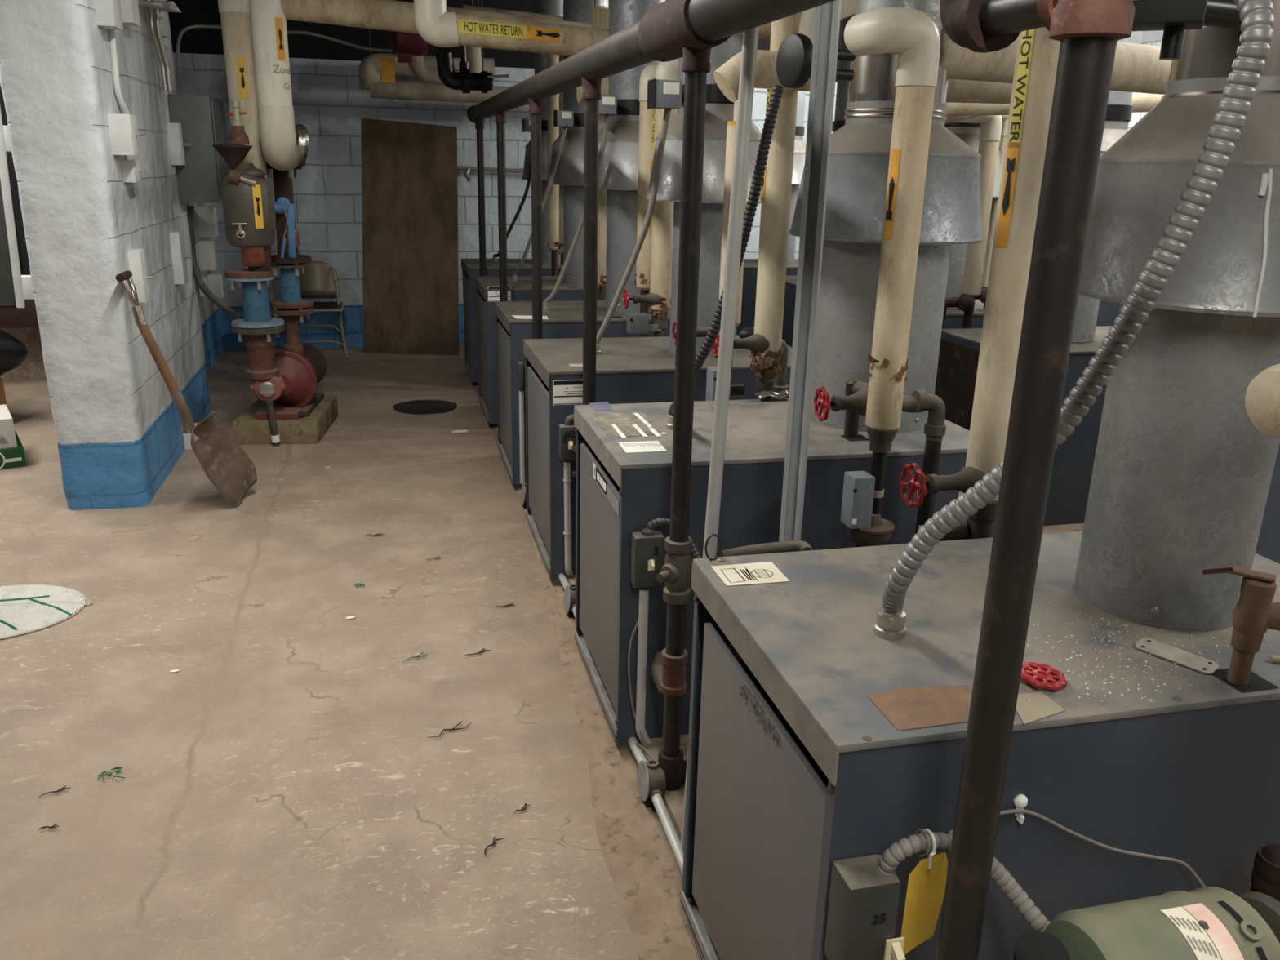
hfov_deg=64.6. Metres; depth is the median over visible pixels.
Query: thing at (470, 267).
boiler
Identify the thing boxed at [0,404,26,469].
cardboard box
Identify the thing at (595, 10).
insulated riser
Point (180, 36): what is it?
cable
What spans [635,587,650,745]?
conduit
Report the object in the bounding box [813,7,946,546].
insulated riser
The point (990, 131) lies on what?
insulated riser
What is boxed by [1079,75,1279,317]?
hood
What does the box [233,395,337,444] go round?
plinth
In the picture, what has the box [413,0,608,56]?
insulated pipe
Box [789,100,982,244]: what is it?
hood
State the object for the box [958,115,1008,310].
insulated riser
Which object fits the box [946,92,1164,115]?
insulated pipe
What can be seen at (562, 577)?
conduit
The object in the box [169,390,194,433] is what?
socket
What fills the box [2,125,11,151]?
outlet box
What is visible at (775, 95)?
conduit
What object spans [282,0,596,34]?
insulated pipe
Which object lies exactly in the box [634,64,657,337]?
insulated riser
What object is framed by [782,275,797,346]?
boiler
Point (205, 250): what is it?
outlet box
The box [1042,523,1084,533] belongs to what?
trim
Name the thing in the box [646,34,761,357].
vent pipe
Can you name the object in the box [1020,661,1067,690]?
handwheel
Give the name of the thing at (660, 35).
header
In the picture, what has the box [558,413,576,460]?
switch box
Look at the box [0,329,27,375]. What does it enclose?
plastic bag
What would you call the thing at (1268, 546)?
boiler
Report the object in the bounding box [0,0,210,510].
wall pier
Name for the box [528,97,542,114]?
pipe fitting
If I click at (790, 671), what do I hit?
boiler
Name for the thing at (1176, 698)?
screw
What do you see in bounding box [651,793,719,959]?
conduit
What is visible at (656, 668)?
pipe
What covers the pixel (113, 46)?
conduit
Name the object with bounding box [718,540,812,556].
pipe
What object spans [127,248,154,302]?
outlet box
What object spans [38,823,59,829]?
scrap
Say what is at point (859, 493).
box
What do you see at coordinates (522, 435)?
conduit
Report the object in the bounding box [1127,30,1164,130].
wall
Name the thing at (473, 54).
insulated pipe
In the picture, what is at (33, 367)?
wall
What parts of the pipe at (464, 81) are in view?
valve stem, tie rod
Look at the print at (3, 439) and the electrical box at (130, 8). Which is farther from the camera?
the print at (3, 439)
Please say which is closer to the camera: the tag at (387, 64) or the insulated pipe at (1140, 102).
the insulated pipe at (1140, 102)
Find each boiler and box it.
[461,258,562,382]
[475,275,582,423]
[493,300,671,484]
[523,335,791,579]
[573,398,969,745]
[680,531,1279,959]
[736,258,798,335]
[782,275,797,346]
[934,325,1111,525]
[944,299,984,328]
[1255,442,1279,564]
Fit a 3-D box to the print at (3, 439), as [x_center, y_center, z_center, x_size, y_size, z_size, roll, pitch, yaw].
[-3.078,-0.194,4.888,0.045,0.040,0.001,-11,21,-34]
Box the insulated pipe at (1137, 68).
[939,28,1172,94]
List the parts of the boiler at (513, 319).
door, rail, lid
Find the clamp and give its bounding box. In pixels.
[880,613,900,630]
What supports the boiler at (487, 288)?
on the concrete pad at (673, 801)
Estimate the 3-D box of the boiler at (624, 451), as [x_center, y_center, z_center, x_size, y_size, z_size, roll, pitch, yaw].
[0.369,0.207,2.959,1.035,0.773,0.656,-3,18,-13]
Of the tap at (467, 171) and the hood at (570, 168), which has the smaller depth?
the hood at (570, 168)
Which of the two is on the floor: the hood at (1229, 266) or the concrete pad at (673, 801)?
the concrete pad at (673, 801)
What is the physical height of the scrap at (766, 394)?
0.021 m
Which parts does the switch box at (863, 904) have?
toggle plate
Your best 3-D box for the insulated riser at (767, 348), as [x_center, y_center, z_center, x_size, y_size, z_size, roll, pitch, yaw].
[0.386,-0.792,3.085,0.326,2.592,0.148,-9,20,-30]
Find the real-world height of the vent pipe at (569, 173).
1.916 m
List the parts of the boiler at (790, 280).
lid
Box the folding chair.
[298,260,348,359]
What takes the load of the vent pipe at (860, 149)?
on the boiler at (624, 451)
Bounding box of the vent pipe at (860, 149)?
[789,0,982,432]
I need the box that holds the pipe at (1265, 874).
[1249,843,1279,902]
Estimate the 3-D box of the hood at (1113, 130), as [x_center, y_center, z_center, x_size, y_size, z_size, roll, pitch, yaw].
[1.867,-1.319,4.216,0.457,0.335,0.457,-3,18,-13]
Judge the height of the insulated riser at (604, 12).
2.160 m
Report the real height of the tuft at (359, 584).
0.012 m
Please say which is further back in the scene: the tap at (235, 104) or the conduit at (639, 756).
the tap at (235, 104)
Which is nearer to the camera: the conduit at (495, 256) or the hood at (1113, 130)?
the hood at (1113, 130)
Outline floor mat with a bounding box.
[0,584,92,639]
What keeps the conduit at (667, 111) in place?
on the boiler at (629, 370)
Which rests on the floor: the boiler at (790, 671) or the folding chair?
the folding chair
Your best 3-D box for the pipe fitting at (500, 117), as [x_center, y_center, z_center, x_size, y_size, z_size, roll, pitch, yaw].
[-0.722,-1.880,5.244,0.060,0.062,0.060,-3,18,-13]
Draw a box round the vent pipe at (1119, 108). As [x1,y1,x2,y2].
[1071,31,1142,342]
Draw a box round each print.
[0,435,8,444]
[4,457,22,462]
[622,443,662,446]
[720,567,773,582]
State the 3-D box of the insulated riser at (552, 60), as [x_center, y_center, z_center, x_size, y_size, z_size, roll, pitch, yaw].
[-0.555,-1.718,6.587,0.098,2.210,0.106,-3,18,-13]
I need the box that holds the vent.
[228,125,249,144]
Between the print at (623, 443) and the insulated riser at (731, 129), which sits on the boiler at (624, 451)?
the print at (623, 443)
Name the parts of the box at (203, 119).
door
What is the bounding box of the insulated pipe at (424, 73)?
[408,0,493,84]
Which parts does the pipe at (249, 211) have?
air separator tank, name plate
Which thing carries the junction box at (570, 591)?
on the trim at (650, 899)
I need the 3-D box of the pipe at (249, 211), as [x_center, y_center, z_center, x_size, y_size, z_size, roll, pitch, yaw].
[-1.990,-1.056,5.203,0.273,1.094,0.264,-3,18,-13]
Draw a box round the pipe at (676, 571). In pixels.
[656,45,711,791]
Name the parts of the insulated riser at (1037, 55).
valve stem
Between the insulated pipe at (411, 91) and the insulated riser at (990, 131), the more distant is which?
the insulated pipe at (411, 91)
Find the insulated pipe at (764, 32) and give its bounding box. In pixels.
[734,22,771,39]
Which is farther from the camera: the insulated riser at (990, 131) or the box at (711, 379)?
the insulated riser at (990, 131)
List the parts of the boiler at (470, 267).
door, rail, lid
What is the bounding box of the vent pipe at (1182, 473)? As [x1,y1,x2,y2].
[1073,0,1279,631]
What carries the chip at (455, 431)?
on the floor
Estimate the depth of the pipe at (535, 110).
4.16 m
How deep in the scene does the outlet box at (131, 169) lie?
4.34 m
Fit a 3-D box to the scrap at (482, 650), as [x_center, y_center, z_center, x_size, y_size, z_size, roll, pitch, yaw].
[-0.515,0.545,3.201,0.091,0.006,0.024,-10,21,-31]
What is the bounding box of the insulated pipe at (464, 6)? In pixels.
[462,4,563,20]
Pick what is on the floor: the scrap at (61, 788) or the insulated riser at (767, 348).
the scrap at (61, 788)
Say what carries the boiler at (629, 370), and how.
on the concrete pad at (673, 801)
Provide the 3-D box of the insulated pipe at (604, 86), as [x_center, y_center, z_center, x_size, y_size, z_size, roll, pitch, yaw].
[-0.059,-2.278,4.766,0.465,0.961,0.120,-3,18,-13]
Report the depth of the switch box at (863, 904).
1.30 m
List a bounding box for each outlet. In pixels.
[475,118,484,128]
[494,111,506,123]
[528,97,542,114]
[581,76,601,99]
[1266,601,1279,631]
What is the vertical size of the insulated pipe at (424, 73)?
0.766 m
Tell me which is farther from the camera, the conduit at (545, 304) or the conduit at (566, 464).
the conduit at (545, 304)
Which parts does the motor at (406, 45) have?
motor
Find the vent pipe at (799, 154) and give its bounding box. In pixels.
[786,90,805,263]
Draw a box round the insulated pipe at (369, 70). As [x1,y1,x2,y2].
[358,0,494,89]
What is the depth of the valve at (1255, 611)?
1.41 m
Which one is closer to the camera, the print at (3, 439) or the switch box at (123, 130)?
the switch box at (123, 130)
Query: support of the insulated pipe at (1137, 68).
hanging from the ceiling
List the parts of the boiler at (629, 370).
rail, door, lid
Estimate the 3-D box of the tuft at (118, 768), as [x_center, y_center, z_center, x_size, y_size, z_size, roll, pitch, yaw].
[-1.323,0.734,2.532,0.061,0.012,0.056,-7,19,-25]
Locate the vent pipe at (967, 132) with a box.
[944,122,1000,309]
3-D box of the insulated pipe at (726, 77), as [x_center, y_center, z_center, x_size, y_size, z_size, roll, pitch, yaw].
[0.383,-1.575,2.727,0.339,1.054,0.100,-3,18,-13]
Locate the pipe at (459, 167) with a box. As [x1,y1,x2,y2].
[457,165,523,173]
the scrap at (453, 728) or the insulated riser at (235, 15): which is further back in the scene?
the insulated riser at (235, 15)
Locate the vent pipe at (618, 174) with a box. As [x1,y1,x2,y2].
[597,0,665,312]
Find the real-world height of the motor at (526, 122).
0.080 m
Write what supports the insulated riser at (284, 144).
hanging from the ceiling
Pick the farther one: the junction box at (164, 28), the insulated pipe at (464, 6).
the insulated pipe at (464, 6)
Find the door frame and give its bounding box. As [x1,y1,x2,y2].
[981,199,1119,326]
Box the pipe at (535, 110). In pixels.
[528,97,542,338]
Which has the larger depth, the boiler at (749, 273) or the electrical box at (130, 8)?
the boiler at (749, 273)
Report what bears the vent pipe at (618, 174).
on the boiler at (513, 319)
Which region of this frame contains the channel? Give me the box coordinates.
[778,0,841,542]
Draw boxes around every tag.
[380,56,395,82]
[900,828,947,955]
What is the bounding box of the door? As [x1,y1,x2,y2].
[360,118,459,355]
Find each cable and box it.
[176,24,220,92]
[194,229,204,324]
[210,24,392,52]
[947,808,1205,887]
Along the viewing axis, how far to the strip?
4.87 m
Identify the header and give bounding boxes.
[466,0,835,122]
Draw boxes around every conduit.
[107,29,131,159]
[146,0,168,90]
[152,0,172,92]
[186,205,243,319]
[492,160,531,262]
[511,126,567,281]
[518,391,524,484]
[533,516,569,590]
[542,114,608,311]
[563,460,573,577]
[572,606,647,765]
[595,108,671,355]
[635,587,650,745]
[644,517,701,559]
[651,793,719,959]
[666,84,782,430]
[873,0,1274,640]
[876,831,1050,932]
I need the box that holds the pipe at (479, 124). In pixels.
[475,118,486,301]
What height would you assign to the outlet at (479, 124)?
0.062 m
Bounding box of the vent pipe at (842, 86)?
[831,14,854,133]
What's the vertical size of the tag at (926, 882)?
0.192 m
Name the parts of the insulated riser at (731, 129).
arm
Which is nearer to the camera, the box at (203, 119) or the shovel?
the shovel
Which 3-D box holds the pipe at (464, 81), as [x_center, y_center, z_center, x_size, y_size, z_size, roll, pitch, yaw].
[-0.991,-2.435,5.991,0.421,0.279,0.140,-3,18,-13]
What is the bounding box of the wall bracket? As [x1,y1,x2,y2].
[137,0,181,12]
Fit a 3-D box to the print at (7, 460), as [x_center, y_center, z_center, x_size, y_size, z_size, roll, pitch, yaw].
[-3.051,-0.098,4.930,0.065,0.018,0.026,-3,18,-13]
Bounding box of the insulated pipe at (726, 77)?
[713,49,810,102]
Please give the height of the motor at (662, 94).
0.091 m
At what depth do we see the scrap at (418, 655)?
3.16 m
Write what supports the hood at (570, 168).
attached to the vent pipe at (569, 173)
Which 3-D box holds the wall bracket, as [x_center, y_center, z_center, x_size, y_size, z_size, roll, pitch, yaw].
[-2.356,-2.316,4.934,0.100,0.080,0.761,-3,18,-13]
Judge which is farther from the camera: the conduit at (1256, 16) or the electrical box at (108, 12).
the electrical box at (108, 12)
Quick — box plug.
[1269,655,1279,663]
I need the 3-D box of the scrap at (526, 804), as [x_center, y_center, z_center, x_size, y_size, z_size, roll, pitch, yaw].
[-0.283,0.791,2.438,0.015,0.006,0.049,15,22,37]
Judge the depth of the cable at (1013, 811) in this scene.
1.42 m
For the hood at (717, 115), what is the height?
0.335 m
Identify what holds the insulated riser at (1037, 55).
on the concrete pad at (673, 801)
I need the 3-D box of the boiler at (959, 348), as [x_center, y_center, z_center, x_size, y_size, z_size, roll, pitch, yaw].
[1.915,-0.260,4.569,1.042,0.765,0.608,-3,18,-13]
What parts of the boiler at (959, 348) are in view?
rusted panel, lid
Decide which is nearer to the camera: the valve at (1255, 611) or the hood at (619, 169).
the valve at (1255, 611)
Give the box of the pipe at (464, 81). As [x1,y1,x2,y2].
[435,45,509,93]
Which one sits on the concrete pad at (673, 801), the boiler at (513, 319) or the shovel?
the boiler at (513, 319)
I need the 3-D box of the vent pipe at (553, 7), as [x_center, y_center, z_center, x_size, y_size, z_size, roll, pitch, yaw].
[-0.580,-2.432,6.800,0.433,1.916,0.433,-3,18,-13]
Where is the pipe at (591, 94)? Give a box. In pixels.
[572,76,601,453]
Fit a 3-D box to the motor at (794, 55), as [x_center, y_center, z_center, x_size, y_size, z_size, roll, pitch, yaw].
[0.428,-0.998,2.379,0.191,0.151,0.119,-3,18,-13]
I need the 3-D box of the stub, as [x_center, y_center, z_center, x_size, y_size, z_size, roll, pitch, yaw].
[-0.218,-0.020,3.572,0.046,0.025,0.026,-3,18,-13]
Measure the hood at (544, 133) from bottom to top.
0.320 m
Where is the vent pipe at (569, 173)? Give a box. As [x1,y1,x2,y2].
[547,0,608,284]
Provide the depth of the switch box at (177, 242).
5.25 m
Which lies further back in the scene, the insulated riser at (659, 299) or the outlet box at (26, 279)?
the outlet box at (26, 279)
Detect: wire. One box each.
[627,619,644,737]
[635,742,653,759]
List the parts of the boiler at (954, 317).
lid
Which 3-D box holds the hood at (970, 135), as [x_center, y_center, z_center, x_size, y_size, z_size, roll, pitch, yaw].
[1.618,-1.619,5.148,0.457,0.335,0.457,-3,18,-13]
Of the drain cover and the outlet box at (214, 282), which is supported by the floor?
the drain cover
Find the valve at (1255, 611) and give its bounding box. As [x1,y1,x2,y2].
[1202,564,1279,685]
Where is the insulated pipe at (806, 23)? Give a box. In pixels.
[798,0,856,44]
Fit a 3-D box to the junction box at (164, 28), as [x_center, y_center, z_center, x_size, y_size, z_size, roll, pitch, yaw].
[-2.434,-2.299,5.143,0.050,0.087,0.140,-3,18,-13]
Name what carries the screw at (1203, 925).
on the motor at (1208, 922)
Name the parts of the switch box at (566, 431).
toggle plate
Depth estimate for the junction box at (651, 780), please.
2.44 m
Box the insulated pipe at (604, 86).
[576,76,608,102]
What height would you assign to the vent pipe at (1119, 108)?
1.916 m
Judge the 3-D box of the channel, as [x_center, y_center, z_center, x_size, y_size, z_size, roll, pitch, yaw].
[0.331,-0.481,1.941,0.041,2.673,0.041,6,18,15]
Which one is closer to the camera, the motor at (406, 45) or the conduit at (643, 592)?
the conduit at (643, 592)
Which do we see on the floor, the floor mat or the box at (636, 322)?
the floor mat
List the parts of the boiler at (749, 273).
lid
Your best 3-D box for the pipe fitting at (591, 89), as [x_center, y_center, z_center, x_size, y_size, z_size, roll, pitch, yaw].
[-0.142,-1.151,2.978,0.060,0.062,0.060,-3,18,-13]
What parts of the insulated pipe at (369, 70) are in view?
hanger rod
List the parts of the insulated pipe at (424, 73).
hanger rod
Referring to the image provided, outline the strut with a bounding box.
[679,26,759,870]
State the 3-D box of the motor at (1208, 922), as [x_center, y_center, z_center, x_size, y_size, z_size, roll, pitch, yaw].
[0.643,0.597,1.222,0.442,0.180,0.180,-3,18,-13]
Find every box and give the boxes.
[0,377,7,406]
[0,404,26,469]
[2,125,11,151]
[21,275,34,299]
[107,113,146,155]
[120,160,145,182]
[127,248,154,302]
[153,16,169,38]
[167,93,231,202]
[167,122,191,165]
[169,231,192,284]
[194,206,218,237]
[195,240,216,271]
[199,273,223,299]
[517,361,524,389]
[521,483,526,509]
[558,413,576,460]
[564,584,575,617]
[626,312,662,333]
[630,527,664,587]
[637,759,666,807]
[705,366,745,400]
[823,854,905,959]
[840,471,884,528]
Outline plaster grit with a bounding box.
[1026,600,1271,705]
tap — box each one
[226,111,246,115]
[231,100,243,125]
[463,168,471,182]
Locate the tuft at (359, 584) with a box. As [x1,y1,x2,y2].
[354,582,364,587]
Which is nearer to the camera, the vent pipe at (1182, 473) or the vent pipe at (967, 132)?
the vent pipe at (1182, 473)
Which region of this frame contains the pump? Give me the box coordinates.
[250,344,326,446]
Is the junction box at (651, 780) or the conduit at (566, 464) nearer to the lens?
the junction box at (651, 780)
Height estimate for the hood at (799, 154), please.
0.335 m
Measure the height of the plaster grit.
0.001 m
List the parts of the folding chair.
backrest, seat, leg, leg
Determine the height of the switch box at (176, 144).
0.211 m
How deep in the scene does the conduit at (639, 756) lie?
2.62 m
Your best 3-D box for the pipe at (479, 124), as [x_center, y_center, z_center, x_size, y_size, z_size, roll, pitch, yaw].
[-0.994,-1.460,6.600,0.179,1.690,0.085,-3,18,-13]
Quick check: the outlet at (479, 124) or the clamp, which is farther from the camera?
the outlet at (479, 124)
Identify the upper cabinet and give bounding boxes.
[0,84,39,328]
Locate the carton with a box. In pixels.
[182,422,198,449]
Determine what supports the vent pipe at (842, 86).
on the boiler at (790, 280)
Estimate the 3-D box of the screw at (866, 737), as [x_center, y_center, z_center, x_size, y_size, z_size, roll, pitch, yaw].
[0.289,0.328,1.289,0.012,0.004,0.012,-3,18,-13]
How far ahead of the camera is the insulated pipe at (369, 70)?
7.29 m
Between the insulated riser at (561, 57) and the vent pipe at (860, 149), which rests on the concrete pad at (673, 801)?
the insulated riser at (561, 57)
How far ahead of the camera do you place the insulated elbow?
1.23 m
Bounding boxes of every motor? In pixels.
[391,31,438,62]
[522,118,530,132]
[553,109,574,126]
[598,94,618,115]
[647,78,684,109]
[776,33,856,88]
[1013,886,1279,959]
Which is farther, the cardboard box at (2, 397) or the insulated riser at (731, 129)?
the cardboard box at (2, 397)
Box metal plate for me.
[1135,637,1218,674]
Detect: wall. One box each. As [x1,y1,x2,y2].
[0,327,46,379]
[166,0,999,349]
[189,202,226,373]
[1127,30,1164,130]
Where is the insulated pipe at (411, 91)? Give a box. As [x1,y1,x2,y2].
[369,0,528,105]
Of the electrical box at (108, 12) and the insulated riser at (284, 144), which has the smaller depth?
the electrical box at (108, 12)
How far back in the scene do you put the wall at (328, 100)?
7.87 m
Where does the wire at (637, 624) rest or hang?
attached to the boiler at (624, 451)
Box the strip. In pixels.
[0,106,25,307]
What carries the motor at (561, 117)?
attached to the vent pipe at (569, 173)
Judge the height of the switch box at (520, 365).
0.122 m
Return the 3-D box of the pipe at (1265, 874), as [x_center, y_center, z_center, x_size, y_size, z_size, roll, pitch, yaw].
[0.795,0.491,1.336,0.058,0.097,0.088,-3,18,-13]
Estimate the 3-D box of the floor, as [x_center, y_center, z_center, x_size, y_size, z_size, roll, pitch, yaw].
[-0.566,0.685,2.940,12.200,0.100,11.700,-3,18,-13]
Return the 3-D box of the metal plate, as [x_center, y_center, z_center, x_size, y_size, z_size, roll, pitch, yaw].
[0.804,0.263,1.519,0.033,0.009,0.114,-13,22,-38]
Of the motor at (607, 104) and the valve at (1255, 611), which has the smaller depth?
the valve at (1255, 611)
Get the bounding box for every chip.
[169,669,179,672]
[345,615,355,619]
[452,430,468,432]
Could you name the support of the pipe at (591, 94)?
on the concrete pad at (673, 801)
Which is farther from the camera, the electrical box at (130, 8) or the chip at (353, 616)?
the electrical box at (130, 8)
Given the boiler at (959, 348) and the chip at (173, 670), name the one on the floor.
the chip at (173, 670)
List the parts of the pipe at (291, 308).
valve arm, lever rod, chain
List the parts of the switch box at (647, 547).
toggle plate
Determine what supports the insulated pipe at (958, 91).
hanging from the ceiling
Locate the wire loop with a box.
[704,533,721,559]
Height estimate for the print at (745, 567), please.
0.001 m
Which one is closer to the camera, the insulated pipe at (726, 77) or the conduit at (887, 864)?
the conduit at (887, 864)
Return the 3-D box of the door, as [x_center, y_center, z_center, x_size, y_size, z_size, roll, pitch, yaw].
[-1.781,-1.853,7.801,0.783,1.755,0.115,2,18,3]
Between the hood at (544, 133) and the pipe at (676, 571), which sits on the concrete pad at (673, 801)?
the pipe at (676, 571)
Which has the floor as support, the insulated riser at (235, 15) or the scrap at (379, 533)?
the scrap at (379, 533)
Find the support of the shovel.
on the floor
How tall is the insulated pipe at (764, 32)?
0.815 m
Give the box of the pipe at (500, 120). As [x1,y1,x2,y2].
[493,111,507,330]
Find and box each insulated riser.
[217,0,267,180]
[248,0,308,170]
[546,53,559,275]
[557,55,563,266]
[591,5,607,300]
[596,8,609,300]
[622,57,679,336]
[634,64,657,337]
[671,99,754,374]
[711,12,801,399]
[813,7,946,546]
[899,26,1060,541]
[942,115,1002,328]
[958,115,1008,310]
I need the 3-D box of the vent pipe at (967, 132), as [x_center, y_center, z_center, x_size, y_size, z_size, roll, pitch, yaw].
[1.623,-1.837,5.080,0.457,1.916,0.457,-3,18,-13]
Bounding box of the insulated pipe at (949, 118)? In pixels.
[944,115,976,124]
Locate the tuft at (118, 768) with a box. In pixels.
[97,766,124,781]
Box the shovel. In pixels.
[115,270,257,507]
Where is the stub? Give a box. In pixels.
[571,471,576,478]
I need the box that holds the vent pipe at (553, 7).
[522,0,563,264]
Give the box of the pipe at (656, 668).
[650,651,664,697]
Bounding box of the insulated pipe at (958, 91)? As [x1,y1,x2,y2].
[946,78,1013,103]
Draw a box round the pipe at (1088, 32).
[935,0,1135,959]
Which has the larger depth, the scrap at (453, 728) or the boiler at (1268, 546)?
the boiler at (1268, 546)
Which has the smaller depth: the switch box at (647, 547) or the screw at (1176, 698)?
the screw at (1176, 698)
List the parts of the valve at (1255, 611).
lever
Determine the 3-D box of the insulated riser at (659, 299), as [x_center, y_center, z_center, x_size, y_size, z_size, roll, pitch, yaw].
[0.119,-0.831,4.391,0.441,1.869,0.360,-3,18,-13]
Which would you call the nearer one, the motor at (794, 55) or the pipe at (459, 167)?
the motor at (794, 55)
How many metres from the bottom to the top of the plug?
0.011 m
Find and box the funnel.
[212,100,265,186]
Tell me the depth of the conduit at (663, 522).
2.45 m
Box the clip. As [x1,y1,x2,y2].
[1013,794,1027,824]
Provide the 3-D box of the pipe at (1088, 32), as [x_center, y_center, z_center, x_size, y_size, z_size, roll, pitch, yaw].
[0.354,0.271,1.210,0.068,1.671,0.281,-3,18,-13]
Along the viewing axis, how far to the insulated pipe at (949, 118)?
3.98 m
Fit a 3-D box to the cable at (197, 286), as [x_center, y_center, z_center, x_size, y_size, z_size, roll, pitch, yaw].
[-2.565,-1.198,5.862,0.016,0.598,0.102,-3,18,-13]
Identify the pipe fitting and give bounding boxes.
[681,45,711,73]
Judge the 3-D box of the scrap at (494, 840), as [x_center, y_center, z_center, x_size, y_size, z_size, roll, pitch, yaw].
[-0.339,0.831,2.306,0.021,0.006,0.071,12,20,30]
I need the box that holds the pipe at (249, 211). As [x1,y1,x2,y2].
[221,163,284,382]
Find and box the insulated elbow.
[1244,363,1279,438]
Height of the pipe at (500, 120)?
1.690 m
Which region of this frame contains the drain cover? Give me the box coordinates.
[392,400,457,414]
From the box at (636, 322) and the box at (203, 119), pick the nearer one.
the box at (636, 322)
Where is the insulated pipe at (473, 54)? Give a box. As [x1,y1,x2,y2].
[466,0,481,72]
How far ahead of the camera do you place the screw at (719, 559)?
1.85 m
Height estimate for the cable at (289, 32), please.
0.101 m
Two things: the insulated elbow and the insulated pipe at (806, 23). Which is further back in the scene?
the insulated pipe at (806, 23)
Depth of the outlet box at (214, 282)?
6.22 m
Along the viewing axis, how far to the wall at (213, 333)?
7.42 m
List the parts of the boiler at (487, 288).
door, rail, lid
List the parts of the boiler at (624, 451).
rail, door, data plate, lid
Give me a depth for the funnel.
4.95 m
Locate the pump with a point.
(285, 396)
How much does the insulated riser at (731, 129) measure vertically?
1.780 m
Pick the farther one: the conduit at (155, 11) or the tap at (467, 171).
the tap at (467, 171)
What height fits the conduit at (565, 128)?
0.869 m
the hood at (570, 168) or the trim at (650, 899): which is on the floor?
the trim at (650, 899)
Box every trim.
[469,365,702,959]
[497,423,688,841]
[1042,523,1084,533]
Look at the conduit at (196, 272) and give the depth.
5.73 m
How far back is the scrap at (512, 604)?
3.54 m
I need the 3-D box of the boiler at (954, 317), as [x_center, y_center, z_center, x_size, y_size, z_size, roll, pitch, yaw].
[1.667,-0.572,5.540,1.040,0.765,0.608,-3,18,-13]
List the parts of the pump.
rail, support leg, rail, motor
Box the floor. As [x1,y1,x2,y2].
[0,345,654,959]
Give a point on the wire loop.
(712, 535)
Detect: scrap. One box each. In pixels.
[37,786,71,797]
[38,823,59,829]
[364,533,385,536]
[402,652,427,662]
[427,720,471,737]
[465,648,491,655]
[484,836,504,854]
[497,602,516,607]
[513,803,531,812]
[752,390,789,399]
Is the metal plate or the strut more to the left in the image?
the strut
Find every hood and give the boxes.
[522,130,547,180]
[547,126,584,185]
[597,115,639,190]
[646,102,761,203]
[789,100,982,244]
[791,135,805,184]
[945,126,1000,197]
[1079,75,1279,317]
[1099,120,1128,156]
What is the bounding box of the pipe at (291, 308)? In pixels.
[266,161,314,357]
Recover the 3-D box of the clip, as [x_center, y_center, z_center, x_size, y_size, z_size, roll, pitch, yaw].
[0.518,0.447,1.374,0.020,0.039,0.015,-3,18,-13]
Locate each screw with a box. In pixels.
[716,557,725,561]
[862,734,871,741]
[1172,695,1182,701]
[1198,920,1208,930]
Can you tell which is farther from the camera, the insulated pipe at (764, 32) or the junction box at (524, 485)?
the junction box at (524, 485)
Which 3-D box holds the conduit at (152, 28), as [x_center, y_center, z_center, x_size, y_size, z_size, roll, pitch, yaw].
[-2.362,-2.383,4.888,0.022,0.938,0.075,4,18,7]
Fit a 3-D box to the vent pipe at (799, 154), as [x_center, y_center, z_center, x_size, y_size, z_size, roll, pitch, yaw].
[1.040,-2.531,7.237,0.457,1.916,0.457,-3,18,-13]
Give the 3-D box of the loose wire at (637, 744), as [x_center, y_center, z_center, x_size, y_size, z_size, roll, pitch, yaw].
[0.015,0.691,2.534,0.024,0.045,0.182,-2,18,-9]
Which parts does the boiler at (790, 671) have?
rail, door, lid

